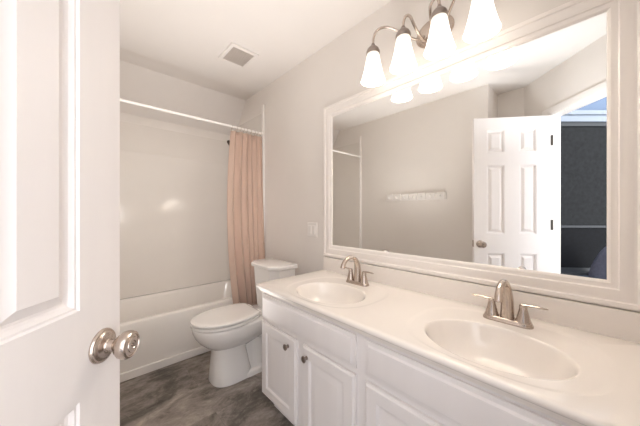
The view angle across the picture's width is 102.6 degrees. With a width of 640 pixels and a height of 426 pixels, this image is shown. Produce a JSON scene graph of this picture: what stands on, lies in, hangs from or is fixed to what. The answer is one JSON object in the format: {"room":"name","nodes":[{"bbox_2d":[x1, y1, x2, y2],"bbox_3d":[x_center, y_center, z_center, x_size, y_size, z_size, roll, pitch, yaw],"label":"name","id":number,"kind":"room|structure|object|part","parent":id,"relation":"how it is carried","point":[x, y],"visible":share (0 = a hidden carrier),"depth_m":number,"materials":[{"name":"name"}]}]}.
{"room":"bathroom","nodes":[
{"label":"bathroom","id":0,"kind":"room"},
{"bbox_2d":[120,112,229,141],"bbox_3d":[-1.674,-0.046,2.546,1.693,2.440,0.100,0,0,-43],"label":"wall","id":1,"kind":"structure","parent":0,"point":[124,117],"depth_m":2.62,"materials":[{"name":"paint"}]},
{"bbox_2d":[120,114,261,298],"bbox_3d":[-1.381,-0.116,2.303,1.591,1.792,0.654,0,0,-43],"label":"tub surround","id":2,"kind":"object","parent":1,"relation":"attached to","point":[174,233],"visible":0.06,"depth_m":2.60,"materials":[{"name":"white plastic"}]},
{"bbox_3d":[-0.817,-0.116,2.812,0.073,1.791,0.632,0,0,-43],"label":"panel","id":3,"kind":"part","parent":2,"relation":"part of","materials":[{"name":"white plastic"}]},
{"bbox_2d":[120,60,245,134],"bbox_3d":[-1.511,-1.093,2.444,1.593,0.346,0.272,0,0,-43],"label":"wall","id":4,"kind":"structure","parent":0,"point":[138,84],"depth_m":2.52,"materials":[{"name":"paint"}]},
{"bbox_2d":[120,351,293,425],"bbox_3d":[-0.734,1.204,0.246,3.660,0.060,4.760,0,0,-43],"label":"floor","id":5,"kind":"structure","parent":0,"point":[181,393],"depth_m":1.60,"materials":[{"name":"stone"}]},
{"bbox_2d":[120,279,232,373],"bbox_3d":[-1.363,0.977,2.284,1.581,0.393,0.702,0,0,-43],"label":"bathtub","id":6,"kind":"object","parent":5,"relation":"on","point":[161,320],"visible":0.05,"depth_m":2.09,"materials":[{"name":"ceramic"}]},
{"bbox_2d":[120,346,210,382],"bbox_3d":[-1.118,1.145,2.021,1.565,0.058,0.014,0,0,-43],"label":"trim","id":7,"kind":"structure","parent":6,"relation":"attached to","point":[125,376],"depth_m":1.94,"materials":[{"name":"paint"}]},
{"bbox_2d":[190,258,297,387],"bbox_3d":[-0.580,0.788,1.932,0.726,0.771,0.402,0,0,-43],"label":"toilet","id":8,"kind":"object","parent":5,"relation":"on","point":[232,332],"visible":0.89,"depth_m":1.79,"materials":[{"name":"white ceramic"}]},
{"bbox_3d":[-0.684,0.733,1.836,0.442,0.026,0.362,0,0,-43],"label":"lid","id":9,"kind":"part","parent":8,"relation":"part of","materials":[{"name":"white plastic"}]},
{"bbox_3d":[-0.683,0.759,1.836,0.440,0.026,0.360,0,0,-43],"label":"seat","id":10,"kind":"part","parent":8,"relation":"part of","materials":[{"name":"white plastic"}]},
{"bbox_3d":[-0.394,0.609,2.105,0.200,0.342,0.362,0,0,-43],"label":"tank","id":11,"kind":"part","parent":8,"relation":"part of","materials":[{"name":"white ceramic"}]},
{"bbox_3d":[-0.398,0.420,2.101,0.230,0.035,0.402,0,0,-43],"label":"tank lid","id":12,"kind":"part","parent":8,"relation":"part of","materials":[{"name":"white ceramic"}]},
{"bbox_2d":[262,292,571,425],"bbox_3d":[0.351,0.819,1.162,0.604,0.710,1.476,0,0,-43],"label":"vanity cabinet","id":13,"kind":"object","parent":5,"relation":"on","point":[317,370],"visible":0.97,"depth_m":1.00,"materials":[{"name":"paint"}]},
{"bbox_3d":[-0.227,0.841,1.389,0.018,0.422,0.330,0,0,-43],"label":"cabinet door","id":14,"kind":"part","parent":13,"relation":"part of","materials":[{"name":"paint"}]},
{"bbox_3d":[-0.071,0.678,1.191,0.024,0.030,0.030,0,0,-43],"label":"knob","id":15,"kind":"part","parent":13,"relation":"part of","materials":[{"name":"silver metal"}]},
{"bbox_3d":[-0.101,0.540,1.253,0.018,0.132,0.701,0,0,-43],"label":"drawer","id":16,"kind":"part","parent":13,"relation":"part of","materials":[{"name":"paint"}]},
{"bbox_3d":[0.028,0.841,1.115,0.018,0.422,0.324,0,0,-43],"label":"cabinet door","id":17,"kind":"part","parent":13,"relation":"part of","materials":[{"name":"paint"}]},
{"bbox_3d":[0.281,0.841,0.843,0.018,0.422,0.324,0,0,-43],"label":"cabinet door","id":18,"kind":"part","parent":13,"relation":"part of","materials":[{"name":"paint"}]},
{"bbox_2d":[256,256,639,425],"bbox_3d":[0.352,0.439,1.178,0.583,0.222,1.550,0,0,-43],"label":"countertop","id":19,"kind":"structure","parent":13,"relation":"on","point":[579,363],"depth_m":0.92,"materials":[{"name":"stone"}]},
{"bbox_2d":[296,282,365,303],"bbox_3d":[0.052,0.489,1.393,0.326,0.122,0.422,0,0,-43],"label":"basin","id":20,"kind":"object","parent":19,"relation":"in","point":[314,292],"depth_m":1.52,"materials":[{"name":"white ceramic"}]},
{"bbox_2d":[340,255,373,286],"bbox_3d":[0.209,0.339,1.550,0.192,0.178,0.192,0,0,-2],"label":"faucet","id":21,"kind":"object","parent":19,"relation":"on","point":[356,278],"visible":1,"depth_m":1.53,"materials":[{"name":"silver metal"}]},
{"bbox_3d":[0.183,0.332,1.515,0.173,0.164,0.048,0,0,-43],"label":"spout","id":22,"kind":"part","parent":21,"relation":"part of","materials":[{"name":"silver metal"}]},
{"bbox_3d":[0.191,0.380,1.592,0.049,0.067,0.049,0,0,-43],"label":"handle","id":23,"kind":"part","parent":21,"relation":"part of","materials":[{"name":"silver metal"}]},
{"bbox_3d":[0.226,0.418,1.555,0.054,0.018,0.164,0,0,-43],"label":"plate","id":24,"kind":"part","parent":21,"relation":"part of","materials":[{"name":"silver metal"}]},
{"bbox_3d":[0.261,0.380,1.518,0.049,0.067,0.049,0,0,-43],"label":"handle","id":25,"kind":"part","parent":21,"relation":"part of","materials":[{"name":"silver metal"}]},
{"bbox_2d":[424,319,580,379],"bbox_3d":[0.560,0.489,0.846,0.326,0.122,0.422,0,0,-43],"label":"basin","id":26,"kind":"object","parent":19,"relation":"in","point":[510,353],"depth_m":0.90,"materials":[{"name":"white ceramic"}]},
{"bbox_2d":[472,279,548,329],"bbox_3d":[0.717,0.339,1.003,0.192,0.178,0.192,0,0,-2],"label":"faucet","id":27,"kind":"object","parent":19,"relation":"on","point":[503,294],"visible":1,"depth_m":0.99,"materials":[{"name":"silver metal"}]},
{"bbox_3d":[0.675,0.347,1.067,0.079,0.012,0.020,0,0,36],"label":"lever","id":28,"kind":"part","parent":27,"relation":"part of","materials":[{"name":"silver metal"}]},
{"bbox_3d":[0.700,0.380,1.045,0.049,0.067,0.049,0,0,-43],"label":"handle","id":29,"kind":"part","parent":27,"relation":"part of","materials":[{"name":"silver metal"}]},
{"bbox_3d":[0.692,0.332,0.968,0.173,0.164,0.048,0,0,-43],"label":"spout","id":30,"kind":"part","parent":27,"relation":"part of","materials":[{"name":"silver metal"}]},
{"bbox_3d":[0.735,0.418,1.008,0.054,0.018,0.164,0,0,-43],"label":"plate","id":31,"kind":"part","parent":27,"relation":"part of","materials":[{"name":"silver metal"}]},
{"bbox_3d":[0.769,0.380,0.970,0.049,0.067,0.049,0,0,-43],"label":"handle","id":32,"kind":"part","parent":27,"relation":"part of","materials":[{"name":"silver metal"}]},
{"bbox_3d":[0.789,0.347,0.944,0.020,0.012,0.079,0,0,-32],"label":"lever","id":33,"kind":"part","parent":27,"relation":"part of","materials":[{"name":"silver metal"}]},
{"bbox_3d":[0.409,0.540,0.705,0.018,0.132,0.701,0,0,-43],"label":"drawer","id":34,"kind":"part","parent":13,"relation":"part of","materials":[{"name":"paint"}]},
{"bbox_2d":[120,0,391,99],"bbox_3d":[-0.627,-1.296,1.233,2.160,0.060,3.460,0,0,-43],"label":"ceiling","id":35,"kind":"structure","parent":0,"point":[184,40],"depth_m":1.81,"materials":[{"name":"paint"}]},
{"bbox_2d":[218,42,258,68],"bbox_3d":[-0.657,-1.258,2.065,0.224,0.016,0.256,0,0,-43],"label":"ceiling vent","id":36,"kind":"object","parent":35,"relation":"in","point":[235,54],"visible":1,"depth_m":2.04,"materials":[{"name":"paint"}]},
{"bbox_2d":[223,47,252,66],"bbox_3d":[-0.657,-1.260,2.065,0.176,0.011,0.208,0,0,-43],"label":"grille","id":37,"kind":"object","parent":36,"relation":"attached to","point":[238,56],"depth_m":2.06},
{"bbox_2d":[238,0,636,311],"bbox_3d":[0.123,-0.046,1.930,0.100,2.440,3.460,0,0,-43],"label":"wall","id":38,"kind":"structure","parent":0,"point":[295,103],"depth_m":2.04,"materials":[{"name":"paint"}]},
{"bbox_2d":[120,98,263,135],"bbox_3d":[-1.139,-0.793,2.043,1.545,0.048,0.048,0,0,-43],"label":"shower rod","id":39,"kind":"object","parent":38,"relation":"attached to","point":[121,100],"visible":0.48,"depth_m":2.08,"materials":[{"name":"metal"}]},
{"bbox_2d":[227,125,264,304],"bbox_3d":[-0.676,0.103,2.402,0.359,1.822,0.161,0,0,-43],"label":"shower curtain","id":40,"kind":"object","parent":39,"relation":"hanging from","point":[245,215],"visible":0.82,"depth_m":2.39,"materials":[{"name":"pink fabric"}]},
{"bbox_2d":[262,104,264,241],"bbox_3d":[-0.572,-0.156,2.588,0.022,1.872,0.026,0,0,-43],"label":"trim","id":41,"kind":"structure","parent":38,"relation":"attached to","point":[263,105],"depth_m":2.58,"materials":[{"name":"paint"}]},
{"bbox_2d":[308,222,316,236],"bbox_3d":[-0.064,0.134,2.050,0.010,0.116,0.114,0,0,-43],"label":"light switch","id":42,"kind":"object","parent":38,"relation":"attached to","point":[312,227],"visible":1,"depth_m":2.04,"materials":[{"name":"white plastic"}]},
{"bbox_2d":[361,0,501,86],"bbox_3d":[0.511,-0.874,1.265,0.236,0.288,0.660,0,0,-43],"label":"vanity light","id":43,"kind":"object","parent":38,"relation":"attached to","point":[483,22],"visible":1,"depth_m":1.21,"materials":[{"name":"white glass"}]},
{"bbox_3d":[0.294,-0.810,1.423,0.133,0.160,0.133,0,0,-43],"label":"lamp shade","id":44,"kind":"part","parent":43,"relation":"part of","materials":[{"name":"white glass"}]},
{"bbox_3d":[0.417,-0.958,1.372,0.276,0.095,0.051,0,0,14],"label":"arm","id":45,"kind":"part","parent":43,"relation":"part of","materials":[{"name":"silver metal"}]},
{"bbox_3d":[0.418,-0.810,1.290,0.133,0.160,0.133,0,0,-43],"label":"lamp shade","id":46,"kind":"part","parent":43,"relation":"part of","materials":[{"name":"white glass"}]},
{"bbox_3d":[0.496,-0.936,1.300,0.166,0.103,0.052,0,0,-22],"label":"arm","id":47,"kind":"part","parent":43,"relation":"part of","materials":[{"name":"silver metal"}]},
{"bbox_3d":[0.552,-0.936,1.238,0.051,0.103,0.169,0,0,23],"label":"arm","id":48,"kind":"part","parent":43,"relation":"part of","materials":[{"name":"silver metal"}]},
{"bbox_3d":[0.539,-0.810,1.159,0.133,0.160,0.133,0,0,-43],"label":"lamp shade","id":49,"kind":"part","parent":43,"relation":"part of","materials":[{"name":"white glass"}]},
{"bbox_3d":[0.614,-0.958,1.161,0.051,0.095,0.270,0,0,-9],"label":"arm","id":50,"kind":"part","parent":43,"relation":"part of","materials":[{"name":"silver metal"}]},
{"bbox_3d":[0.653,-0.810,1.037,0.133,0.160,0.133,0,0,-43],"label":"lamp shade","id":51,"kind":"part","parent":43,"relation":"part of","materials":[{"name":"white glass"}]},
{"bbox_2d":[323,256,639,342],"bbox_3d":[0.558,0.377,1.368,0.022,0.099,1.544,0,0,-43],"label":"backsplash","id":52,"kind":"structure","parent":38,"relation":"attached to","point":[603,320],"depth_m":1.04,"materials":[{"name":"stone"}]},
{"bbox_2d":[324,0,639,311],"bbox_3d":[0.546,-0.234,1.382,0.023,1.115,1.514,0,0,-43],"label":"wall mirror","id":53,"kind":"object","parent":38,"relation":"attached to","point":[512,155],"visible":1,"depth_m":1.09,"materials":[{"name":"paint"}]},
{"bbox_3d":[-0.117,0.122,-0.069,0.625,2.103,0.615,0,0,-43],"label":"door frame","id":54,"kind":"structure","parent":0,"visible":0},
{"bbox_2d":[0,0,139,425],"bbox_3d":[-0.463,0.153,0.276,0.169,2.018,0.644,0,0,-4],"label":"door","id":55,"kind":"structure","parent":54,"relation":"attached to","point":[62,345],"depth_m":0.45,"materials":[{"name":"paint"}]},
{"bbox_3d":[-0.424,0.281,0.546,0.052,0.057,0.057,0,0,-4],"label":"knob","id":56,"kind":"part","parent":55,"relation":"part of","materials":[{"name":"silver metal"}]}
]}

